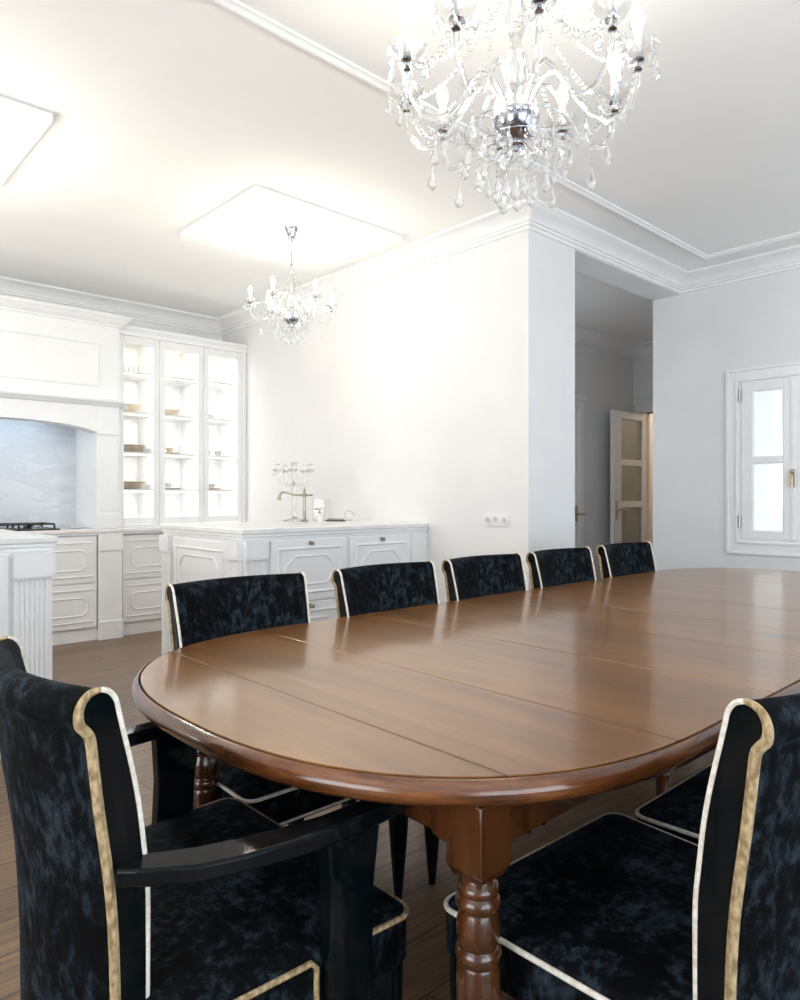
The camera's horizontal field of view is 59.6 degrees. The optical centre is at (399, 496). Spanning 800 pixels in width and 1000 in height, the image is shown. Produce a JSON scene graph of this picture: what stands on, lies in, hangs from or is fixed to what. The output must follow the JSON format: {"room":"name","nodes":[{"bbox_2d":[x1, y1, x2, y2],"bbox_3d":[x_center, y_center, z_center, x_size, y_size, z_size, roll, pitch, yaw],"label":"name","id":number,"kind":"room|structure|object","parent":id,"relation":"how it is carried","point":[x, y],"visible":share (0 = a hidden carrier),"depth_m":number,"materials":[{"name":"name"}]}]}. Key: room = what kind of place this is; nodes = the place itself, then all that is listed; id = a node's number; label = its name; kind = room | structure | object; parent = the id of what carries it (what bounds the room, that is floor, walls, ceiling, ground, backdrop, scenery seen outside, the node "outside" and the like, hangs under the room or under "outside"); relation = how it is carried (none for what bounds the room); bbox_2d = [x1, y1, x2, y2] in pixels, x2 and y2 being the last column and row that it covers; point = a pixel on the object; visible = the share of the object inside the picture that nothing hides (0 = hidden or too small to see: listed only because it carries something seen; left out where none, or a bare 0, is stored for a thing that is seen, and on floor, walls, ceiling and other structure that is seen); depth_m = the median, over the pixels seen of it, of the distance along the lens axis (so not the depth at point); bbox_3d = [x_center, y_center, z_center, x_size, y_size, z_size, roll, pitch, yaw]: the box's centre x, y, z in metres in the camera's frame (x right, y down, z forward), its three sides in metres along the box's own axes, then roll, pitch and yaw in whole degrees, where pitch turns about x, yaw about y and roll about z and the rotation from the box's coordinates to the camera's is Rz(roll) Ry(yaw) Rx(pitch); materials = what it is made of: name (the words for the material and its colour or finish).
{"room":"dining room","nodes":[
{"label":"dining room","id":0,"kind":"room"},
{"bbox_2d":[125,319,221,340],"bbox_3d":[-4.085,-0.305,5.345,6.666,3.010,0.300,0,0,-43],"label":"wall","id":1,"kind":"structure","parent":0,"point":[137,323],"depth_m":6.88,"materials":[{"name":"paint"}]},
{"bbox_2d":[0,419,75,527],"bbox_3d":[-3.372,-0.253,5.778,1.322,1.044,0.030,0,0,-43],"label":"backsplash","id":2,"kind":"structure","parent":1,"relation":"attached to","point":[38,460],"depth_m":6.00,"materials":[{"name":"stone"}]},
{"bbox_2d":[0,295,131,528],"bbox_3d":[-3.172,-0.628,5.561,1.850,1.794,0.621,0,0,-43],"label":"range hood","id":3,"kind":"object","parent":1,"relation":"attached to","point":[60,403],"visible":0.98,"depth_m":5.84,"materials":[{"name":"paint"}]},
{"bbox_2d":[0,389,129,407],"bbox_3d":[-3.174,-0.785,5.564,1.836,0.054,0.614,0,0,-43],"label":"mantel shelf","id":4,"kind":"object","parent":3,"relation":"attached to","point":[27,396],"depth_m":5.61,"materials":[{"name":"paint"}]},
{"bbox_2d":[0,630,715,999],"bbox_3d":[1.207,1.260,4.216,12.900,0.120,9.148,0,0,-43],"label":"floor","id":5,"kind":"structure","parent":0,"point":[114,664],"depth_m":2.46,"materials":[{"name":"brown wood"}]},
{"bbox_2d":[0,529,57,758],"bbox_3d":[-2.709,0.694,3.031,1.990,1.012,1.118,0,0,-43],"label":"kitchen island","id":6,"kind":"object","parent":5,"relation":"on","point":[26,559],"visible":0.66,"depth_m":3.23,"materials":[{"name":"paint"}]},
{"bbox_2d":[0,529,57,544],"bbox_3d":[-2.719,0.203,3.042,1.990,0.030,1.090,0,0,-43],"label":"island countertop","id":7,"kind":"structure","parent":6,"relation":"on","point":[7,537],"depth_m":3.28,"materials":[{"name":"stone"}]},
{"bbox_2d":[52,535,96,645],"bbox_3d":[-2.982,0.761,5.782,0.759,0.878,0.555,0,0,-43],"label":"base cabinet","id":8,"kind":"object","parent":5,"relation":"on","point":[74,580],"visible":0.53,"depth_m":5.72,"materials":[{"name":"paint"}]},
{"bbox_2d":[97,534,123,640],"bbox_3d":[-2.621,0.761,6.098,0.207,0.878,0.581,0,0,-43],"label":"pilaster","id":9,"kind":"object","parent":5,"relation":"on","point":[110,623],"visible":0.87,"depth_m":5.89,"materials":[{"name":"paint"}]},
{"bbox_2d":[122,533,164,634],"bbox_3d":[-2.386,0.761,6.350,0.475,0.878,0.530,0,0,-43],"label":"base cabinet","id":10,"kind":"object","parent":5,"relation":"on","point":[141,554],"visible":0.62,"depth_m":6.13,"materials":[{"name":"paint"}]},
{"bbox_2d":[0,636,408,999],"bbox_3d":[-0.412,0.730,1.284,0.606,0.939,0.698,0,0,-43],"label":"armchair","id":11,"kind":"object","parent":5,"relation":"on","point":[220,899],"visible":0.98,"depth_m":1.07,"materials":[{"name":"fabric"}]},
{"bbox_2d":[165,572,408,899],"bbox_3d":[-0.362,0.730,2.099,0.575,0.939,0.612,0,0,-43],"label":"dining chair","id":12,"kind":"object","parent":5,"relation":"on","point":[201,610],"visible":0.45,"depth_m":2.14,"materials":[{"name":"fabric"}]},
{"bbox_2d":[159,519,428,654],"bbox_3d":[-0.709,0.694,4.883,1.534,1.012,1.118,0,0,-43],"label":"kitchen island","id":13,"kind":"object","parent":5,"relation":"on","point":[191,552],"visible":0.38,"depth_m":4.42,"materials":[{"name":"paint"}]},
{"bbox_2d":[160,519,428,534],"bbox_3d":[-0.713,0.203,4.899,1.518,0.030,1.090,0,0,-43],"label":"island countertop","id":14,"kind":"structure","parent":13,"relation":"on","point":[256,527],"depth_m":4.55,"materials":[{"name":"stone"}]},
{"bbox_2d":[272,461,315,521],"bbox_3d":[-0.807,-0.041,5.334,0.328,0.456,0.319,0,0,-43],"label":"candelabra","id":15,"kind":"object","parent":14,"relation":"on","point":[294,474],"visible":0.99,"depth_m":5.30,"materials":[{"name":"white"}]},
{"bbox_2d":[277,487,312,521],"bbox_3d":[-0.769,0.057,5.168,0.264,0.260,0.060,0,0,9],"label":"tap","id":16,"kind":"object","parent":14,"relation":"on","point":[303,494],"visible":0.99,"depth_m":5.15,"materials":[{"name":"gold metal"}]},
{"bbox_2d":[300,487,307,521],"bbox_3d":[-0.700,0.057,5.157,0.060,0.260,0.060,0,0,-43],"label":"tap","id":17,"kind":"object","parent":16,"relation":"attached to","point":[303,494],"depth_m":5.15,"materials":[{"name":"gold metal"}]},
{"bbox_2d":[315,508,322,521],"bbox_3d":[-0.596,0.137,5.202,0.055,0.101,0.053,0,0,-43],"label":"soap dispenser","id":18,"kind":"object","parent":14,"relation":"on","point":[319,515],"visible":1,"depth_m":5.18,"materials":[{"name":"white ceramic"}]},
{"bbox_2d":[317,513,322,521],"bbox_3d":[-0.592,0.154,5.203,0.048,0.066,0.048,0,0,-43],"label":"bottle","id":19,"kind":"object","parent":18,"relation":"attached to","point":[319,516],"depth_m":5.18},
{"bbox_2d":[326,518,345,520],"bbox_3d":[-0.481,0.174,5.319,0.150,0.026,0.070,0,0,-1],"label":"tray","id":20,"kind":"object","parent":14,"relation":"on","point":[329,519],"visible":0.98,"depth_m":5.30,"materials":[{"name":"paint"}]},
{"bbox_2d":[344,510,354,520],"bbox_3d":[-0.386,0.145,5.393,0.084,0.084,0.084,0,0,-43],"label":"glass ball","id":21,"kind":"object","parent":14,"relation":"on","point":[349,515],"visible":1,"depth_m":5.37,"materials":[{"name":"clear glass"}]},
{"bbox_2d":[331,560,530,884],"bbox_3d":[0.102,0.730,2.529,0.575,0.939,0.612,0,0,-43],"label":"dining chair","id":22,"kind":"object","parent":5,"relation":"on","point":[359,590],"visible":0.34,"depth_m":2.68,"materials":[{"name":"fabric"}]},
{"bbox_2d":[131,568,799,999],"bbox_3d":[0.995,0.815,2.647,3.863,0.770,1.437,0,0,-43],"label":"dining table","id":23,"kind":"object","parent":5,"relation":"on","point":[492,718],"visible":0.91,"depth_m":1.52,"materials":[{"name":"brown wood"}]},
{"bbox_2d":[441,553,545,824],"bbox_3d":[0.527,0.730,2.922,0.575,0.939,0.612,0,0,-43],"label":"dining chair","id":24,"kind":"object","parent":5,"relation":"on","point":[468,577],"visible":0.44,"depth_m":3.11,"materials":[{"name":"fabric"}]},
{"bbox_2d":[526,547,595,588],"bbox_3d":[0.955,0.730,3.318,0.575,0.939,0.612,0,0,-43],"label":"dining chair","id":25,"kind":"object","parent":5,"relation":"on","point":[550,567],"visible":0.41,"depth_m":3.51,"materials":[{"name":"fabric"}]},
{"bbox_2d":[444,693,799,999],"bbox_3d":[0.483,0.730,1.229,0.575,0.939,0.612,0,0,-41],"label":"dining chair","id":26,"kind":"object","parent":5,"relation":"on","point":[617,906],"visible":0.98,"depth_m":1.04,"materials":[{"name":"fabric"}]},
{"bbox_2d":[596,541,656,578],"bbox_3d":[1.418,0.730,3.760,0.575,0.939,0.612,0,0,-41],"label":"dining chair","id":27,"kind":"object","parent":5,"relation":"on","point":[616,559],"visible":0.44,"depth_m":3.96,"materials":[{"name":"fabric"}]},
{"bbox_2d":[635,763,712,844],"bbox_3d":[0.956,0.730,1.603,0.575,0.939,0.612,0,0,-43],"label":"dining chair","id":28,"kind":"object","parent":5,"relation":"on","point":[678,810],"visible":0.2,"depth_m":1.62,"materials":[{"name":"fabric"}]},
{"bbox_3d":[-3.534,0.761,5.271,0.735,0.878,0.555,0,0,-43],"label":"base cabinet","id":29,"kind":"object","parent":5,"relation":"on","visible":0},
{"bbox_2d":[44,530,163,535],"bbox_3d":[-2.796,0.311,5.953,3.144,0.020,0.556,0,0,-43],"label":"trim","id":30,"kind":"structure","parent":29,"relation":"on","point":[159,531],"depth_m":5.88,"materials":[{"name":"paint"}]},
{"bbox_2d":[21,526,161,533],"bbox_3d":[-2.791,0.285,5.947,3.144,0.030,0.571,0,0,-43],"label":"countertop","id":31,"kind":"structure","parent":30,"relation":"on","point":[63,530],"depth_m":5.83,"materials":[{"name":"stone"}]},
{"bbox_2d":[0,522,59,530],"bbox_3d":[-3.177,0.242,5.515,0.830,0.055,0.390,0,0,-43],"label":"gas hob","id":32,"kind":"object","parent":31,"relation":"in","point":[33,526],"visible":0.98,"depth_m":5.60,"materials":[{"name":"metal"}]},
{"bbox_2d":[119,325,247,527],"bbox_3d":[-2.120,-0.608,6.608,1.262,1.754,0.512,0,0,-43],"label":"tall cabinet","id":33,"kind":"object","parent":31,"relation":"on","point":[198,377],"visible":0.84,"depth_m":6.58,"materials":[{"name":"paint"}]},
{"bbox_2d":[124,364,129,370],"bbox_3d":[-2.450,-1.144,6.276,0.064,0.085,0.062,0,0,-43],"label":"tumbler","id":34,"kind":"object","parent":33,"relation":"on","point":[126,366],"visible":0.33,"depth_m":6.25,"materials":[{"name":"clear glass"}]},
{"bbox_2d":[124,404,140,411],"bbox_3d":[-2.438,-0.787,6.314,0.200,0.080,0.198,0,0,-43],"label":"bowl","id":35,"kind":"object","parent":33,"relation":"on","point":[131,407],"visible":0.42,"depth_m":6.25,"materials":[{"name":"ceramic"}]},
{"bbox_2d":[124,487,141,488],"bbox_3d":[-2.446,-0.076,6.307,0.240,0.019,0.238,0,0,-43],"label":"plate","id":36,"kind":"object","parent":33,"relation":"on","point":[124,487],"visible":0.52,"depth_m":6.23,"materials":[{"name":"ceramic"}]},
{"bbox_3d":[-2.446,-0.089,6.307,0.240,0.019,0.238,0,0,-43],"label":"plate","id":37,"kind":"object","parent":36,"relation":"on","visible":0},
{"bbox_2d":[124,484,141,485],"bbox_3d":[-2.446,-0.101,6.307,0.240,0.019,0.238,0,0,-43],"label":"plate","id":38,"kind":"object","parent":37,"relation":"on","point":[124,484],"visible":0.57,"depth_m":6.23,"materials":[{"name":"ceramic"}]},
{"bbox_3d":[-2.446,-0.114,6.307,0.300,0.019,0.297,0,0,-43],"label":"plate","id":39,"kind":"object","parent":38,"relation":"on","visible":0},
{"bbox_2d":[124,481,143,482],"bbox_3d":[-2.446,-0.127,6.307,0.300,0.019,0.297,0,0,-43],"label":"plate","id":40,"kind":"object","parent":39,"relation":"on","point":[124,481],"visible":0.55,"depth_m":6.21,"materials":[{"name":"ceramic"}]},
{"bbox_2d":[124,450,143,451],"bbox_3d":[-2.438,-0.404,6.314,0.250,0.019,0.248,0,0,-43],"label":"plate","id":41,"kind":"object","parent":33,"relation":"on","point":[124,450],"visible":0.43,"depth_m":6.23,"materials":[{"name":"ceramic"}]},
{"bbox_3d":[-2.438,-0.416,6.314,0.250,0.019,0.247,0,0,-43],"label":"plate","id":42,"kind":"object","parent":41,"relation":"on","visible":0},
{"bbox_2d":[124,447,143,448],"bbox_3d":[-2.438,-0.429,6.314,0.250,0.019,0.248,0,0,-43],"label":"plate","id":43,"kind":"object","parent":42,"relation":"on","point":[124,447],"visible":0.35,"depth_m":6.22,"materials":[{"name":"ceramic"}]},
{"bbox_2d":[124,445,145,447],"bbox_3d":[-2.438,-0.442,6.314,0.290,0.019,0.287,0,0,-43],"label":"plate","id":44,"kind":"object","parent":43,"relation":"on","point":[124,445],"visible":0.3,"depth_m":6.22,"materials":[{"name":"ceramic"}]},
{"bbox_2d":[124,444,145,446],"bbox_3d":[-2.438,-0.455,6.314,0.290,0.019,0.287,0,0,-43],"label":"plate","id":45,"kind":"object","parent":44,"relation":"on","point":[124,444],"visible":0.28,"depth_m":6.21,"materials":[{"name":"ceramic"}]},
{"bbox_2d":[132,365,138,371],"bbox_3d":[-2.388,-1.144,6.333,0.064,0.085,0.062,0,0,-43],"label":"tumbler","id":46,"kind":"object","parent":33,"relation":"on","point":[135,368],"visible":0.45,"depth_m":6.31,"materials":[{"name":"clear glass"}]},
{"bbox_2d":[124,371,152,381],"bbox_3d":[-2.461,-1.091,6.330,0.348,0.020,0.415,0,0,-43],"label":"shelf","id":47,"kind":"object","parent":33,"relation":"attached to","point":[129,376],"depth_m":6.34,"materials":[{"name":"white wood"}]},
{"bbox_2d":[124,411,152,419],"bbox_3d":[-2.461,-0.737,6.330,0.348,0.020,0.415,0,0,-43],"label":"shelf","id":48,"kind":"object","parent":33,"relation":"attached to","point":[128,415],"depth_m":6.34,"materials":[{"name":"white wood"}]},
{"bbox_2d":[124,452,152,456],"bbox_3d":[-2.461,-0.384,6.330,0.348,0.020,0.415,0,0,-43],"label":"shelf","id":49,"kind":"object","parent":33,"relation":"attached to","point":[126,454],"depth_m":6.24,"materials":[{"name":"white wood"}]},
{"bbox_2d":[124,489,152,491],"bbox_3d":[-2.461,-0.056,6.330,0.348,0.020,0.415,0,0,-43],"label":"shelf","id":50,"kind":"object","parent":33,"relation":"attached to","point":[125,490],"depth_m":6.19,"materials":[{"name":"white wood"}]},
{"bbox_2d":[165,409,179,414],"bbox_3d":[-2.152,-0.780,6.579,0.170,0.065,0.168,0,0,-43],"label":"bowl","id":51,"kind":"object","parent":33,"relation":"on","point":[167,411],"visible":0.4,"depth_m":6.52,"materials":[{"name":"ceramic"}]},
{"bbox_2d":[165,487,182,488],"bbox_3d":[-2.159,-0.076,6.572,0.260,0.019,0.257,0,0,-43],"label":"plate","id":52,"kind":"object","parent":33,"relation":"on","point":[165,487],"visible":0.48,"depth_m":6.48,"materials":[{"name":"white ceramic"}]},
{"bbox_2d":[165,376,196,386],"bbox_3d":[-2.168,-1.091,6.602,0.404,0.020,0.415,0,0,-43],"label":"shelf","id":53,"kind":"object","parent":33,"relation":"attached to","point":[170,381],"depth_m":6.62,"materials":[{"name":"white wood"}]},
{"bbox_2d":[165,415,196,422],"bbox_3d":[-2.168,-0.737,6.602,0.404,0.020,0.415,0,0,-43],"label":"shelf","id":54,"kind":"object","parent":33,"relation":"attached to","point":[168,418],"depth_m":6.59,"materials":[{"name":"white wood"}]},
{"bbox_2d":[165,453,196,458],"bbox_3d":[-2.168,-0.384,6.602,0.404,0.020,0.415,0,0,-43],"label":"shelf","id":55,"kind":"object","parent":33,"relation":"attached to","point":[167,455],"depth_m":6.55,"materials":[{"name":"white wood"}]},
{"bbox_2d":[165,489,196,491],"bbox_3d":[-2.168,-0.056,6.602,0.404,0.020,0.415,0,0,-43],"label":"shelf","id":56,"kind":"object","parent":33,"relation":"attached to","point":[166,490],"depth_m":6.46,"materials":[{"name":"white wood"}]},
{"bbox_2d":[209,381,235,390],"bbox_3d":[-1.861,-1.091,6.886,0.383,0.020,0.415,0,0,-43],"label":"shelf","id":57,"kind":"object","parent":33,"relation":"attached to","point":[213,386],"depth_m":6.86,"materials":[{"name":"white wood"}]},
{"bbox_2d":[209,418,235,425],"bbox_3d":[-1.861,-0.737,6.886,0.383,0.020,0.415,0,0,-43],"label":"shelf","id":58,"kind":"object","parent":33,"relation":"attached to","point":[212,422],"depth_m":6.86,"materials":[{"name":"white wood"}]},
{"bbox_2d":[209,455,235,459],"bbox_3d":[-1.861,-0.384,6.886,0.383,0.020,0.415,0,0,-43],"label":"shelf","id":59,"kind":"object","parent":33,"relation":"attached to","point":[211,457],"depth_m":6.81,"materials":[{"name":"white wood"}]},
{"bbox_2d":[209,490,235,491],"bbox_3d":[-1.861,-0.056,6.886,0.383,0.020,0.415,0,0,-43],"label":"shelf","id":60,"kind":"object","parent":33,"relation":"attached to","point":[209,490],"depth_m":6.75,"materials":[{"name":"white wood"}]},
{"bbox_2d":[0,0,799,343],"bbox_3d":[1.207,-1.885,4.216,12.900,0.150,9.148,0,0,-43],"label":"ceiling","id":61,"kind":"structure","parent":0,"point":[165,113],"depth_m":3.48,"materials":[{"name":"paint"}]},
{"bbox_2d":[0,96,52,186],"bbox_3d":[-2.394,-1.789,3.272,1.152,0.042,0.986,0,0,-43],"label":"ceiling panel","id":62,"kind":"object","parent":61,"relation":"attached to","point":[22,125],"visible":1,"depth_m":3.38,"materials":[{"name":"paint"}]},
{"bbox_2d":[181,185,401,273],"bbox_3d":[-0.737,-1.789,4.805,1.154,0.042,0.986,0,0,-43],"label":"ceiling panel","id":63,"kind":"object","parent":61,"relation":"attached to","point":[252,224],"visible":0.98,"depth_m":4.70,"materials":[{"name":"paint"}]},
{"bbox_2d":[244,225,337,345],"bbox_3d":[-0.707,-1.382,4.591,0.615,0.772,0.547,0,0,-13],"label":"crystal chandelier","id":64,"kind":"object","parent":63,"relation":"hanging from","point":[291,318],"visible":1,"depth_m":4.57,"materials":[{"name":"white"}]},
{"bbox_2d":[209,0,799,259],"bbox_3d":[1.164,-1.797,1.521,6.831,0.026,4.006,0,0,-43],"label":"ceiling molding","id":65,"kind":"structure","parent":61,"relation":"attached to","point":[236,7],"depth_m":3.05,"materials":[{"name":"paint"}]},
{"bbox_2d":[386,0,660,214],"bbox_3d":[0.340,-1.330,2.032,0.766,0.960,0.788,0,0,-43],"label":"crystal chandelier","id":66,"kind":"object","parent":61,"relation":"hanging from","point":[517,118],"visible":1,"depth_m":1.97,"materials":[{"name":"white"}]},
{"bbox_2d":[403,27,410,35],"bbox_3d":[0.022,-1.250,1.929,0.022,0.083,0.022,0,0,-43],"label":"candle","id":67,"kind":"object","parent":66,"relation":"on","point":[406,30],"depth_m":1.92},
{"bbox_2d":[439,103,445,112],"bbox_3d":[0.143,-1.250,2.303,0.022,0.083,0.022,0,0,-43],"label":"candle","id":68,"kind":"object","parent":66,"relation":"on","point":[442,106],"depth_m":2.29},
{"bbox_2d":[611,72,615,81],"bbox_3d":[0.659,-1.250,2.135,0.022,0.083,0.022,0,0,-43],"label":"candle","id":69,"kind":"object","parent":66,"relation":"on","point":[612,73],"depth_m":2.13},
{"bbox_2d":[634,27,641,36],"bbox_3d":[0.659,-1.250,1.928,0.022,0.083,0.022,0,0,-43],"label":"candle","id":70,"kind":"object","parent":66,"relation":"on","point":[638,32],"depth_m":1.92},
{"bbox_2d":[222,229,679,602],"bbox_3d":[0.247,-0.305,6.502,2.064,3.010,3.888,0,0,-43],"label":"wall partition","id":71,"kind":"structure","parent":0,"point":[440,394],"depth_m":4.96,"materials":[{"name":"paint"}]},
{"bbox_2d":[0,199,799,334],"bbox_3d":[-0.360,-1.742,2.766,8.030,0.137,8.548,0,0,-43],"label":"crown molding","id":72,"kind":"structure","parent":71,"relation":"attached to","point":[556,224],"depth_m":5.32,"materials":[{"name":"paint"}]},
{"bbox_2d":[483,513,509,526],"bbox_3d":[0.637,0.152,4.550,0.014,0.084,0.216,0,0,-43],"label":"wall socket","id":73,"kind":"object","parent":71,"relation":"attached to","point":[489,519],"visible":1,"depth_m":4.54,"materials":[{"name":"plastic"}]},
{"bbox_2d":[484,515,490,523],"bbox_3d":[0.582,0.152,4.605,0.006,0.058,0.058,0,0,-43],"label":"outlet","id":74,"kind":"object","parent":73,"relation":"attached to","point":[487,518],"depth_m":4.60,"materials":[{"name":"plastic"}]},
{"bbox_2d":[492,516,498,523],"bbox_3d":[0.629,0.152,4.553,0.006,0.058,0.058,0,0,-43],"label":"outlet","id":75,"kind":"object","parent":73,"relation":"attached to","point":[495,519],"depth_m":4.55,"materials":[{"name":"plastic"}]},
{"bbox_2d":[501,516,507,524],"bbox_3d":[0.677,0.152,4.502,0.006,0.058,0.058,0,0,-43],"label":"outlet","id":76,"kind":"object","parent":73,"relation":"attached to","point":[504,519],"depth_m":4.50,"materials":[{"name":"plastic"}]},
{"bbox_2d":[575,343,652,578],"bbox_3d":[2.159,-0.305,8.021,6.334,3.010,0.300,0,0,-43],"label":"wall","id":77,"kind":"structure","parent":0,"point":[606,377],"depth_m":7.92,"materials":[{"name":"paint"}]},
{"bbox_2d":[575,407,585,547],"bbox_3d":[1.695,0.109,7.333,0.870,2.158,0.080,0,0,-43],"label":"door","id":78,"kind":"structure","parent":77,"relation":"in","point":[576,408],"depth_m":7.58,"materials":[{"name":"paint"}]},
{"bbox_2d":[575,394,587,547],"bbox_3d":[1.661,0.050,7.325,1.070,2.300,0.045,0,0,-43],"label":"door frame","id":79,"kind":"structure","parent":77,"relation":"attached to","point":[579,399],"depth_m":7.62,"materials":[{"name":"paint"}]},
{"bbox_2d":[575,325,652,357],"bbox_3d":[1.845,-1.742,6.593,3.934,0.137,1.370,0,0,-43],"label":"crown molding","id":80,"kind":"structure","parent":77,"relation":"attached to","point":[584,336],"depth_m":7.99,"materials":[{"name":"paint"}]},
{"bbox_2d":[633,355,652,540],"bbox_3d":[3.395,-0.305,7.925,0.150,3.010,1.520,0,0,-43],"label":"wall","id":81,"kind":"structure","parent":0,"point":[642,366],"depth_m":8.37,"materials":[{"name":"paint"}]},
{"bbox_2d":[633,400,652,541],"bbox_3d":[3.246,0.033,8.067,0.215,2.335,1.070,0,0,-43],"label":"hall doorway","id":82,"kind":"structure","parent":81,"relation":"in","point":[641,407],"depth_m":8.37,"materials":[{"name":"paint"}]},
{"bbox_2d":[610,410,645,543],"bbox_3d":[2.669,0.109,8.043,0.725,2.158,0.111,0,0,-43],"label":"door","id":83,"kind":"structure","parent":82,"relation":"attached to","point":[627,429],"depth_m":8.03,"materials":[{"name":"paint"}]},
{"bbox_2d":[653,268,799,570],"bbox_3d":[4.038,-0.305,4.147,0.300,3.010,5.200,0,0,-43],"label":"wall","id":84,"kind":"structure","parent":0,"point":[699,336],"depth_m":5.63,"materials":[{"name":"paint"}]},
{"bbox_2d":[726,361,799,556],"bbox_3d":[2.909,-0.273,5.138,0.130,1.433,0.976,0,0,-43],"label":"window","id":85,"kind":"structure","parent":84,"relation":"in","point":[763,402],"depth_m":5.30,"materials":[{"name":"paint"}]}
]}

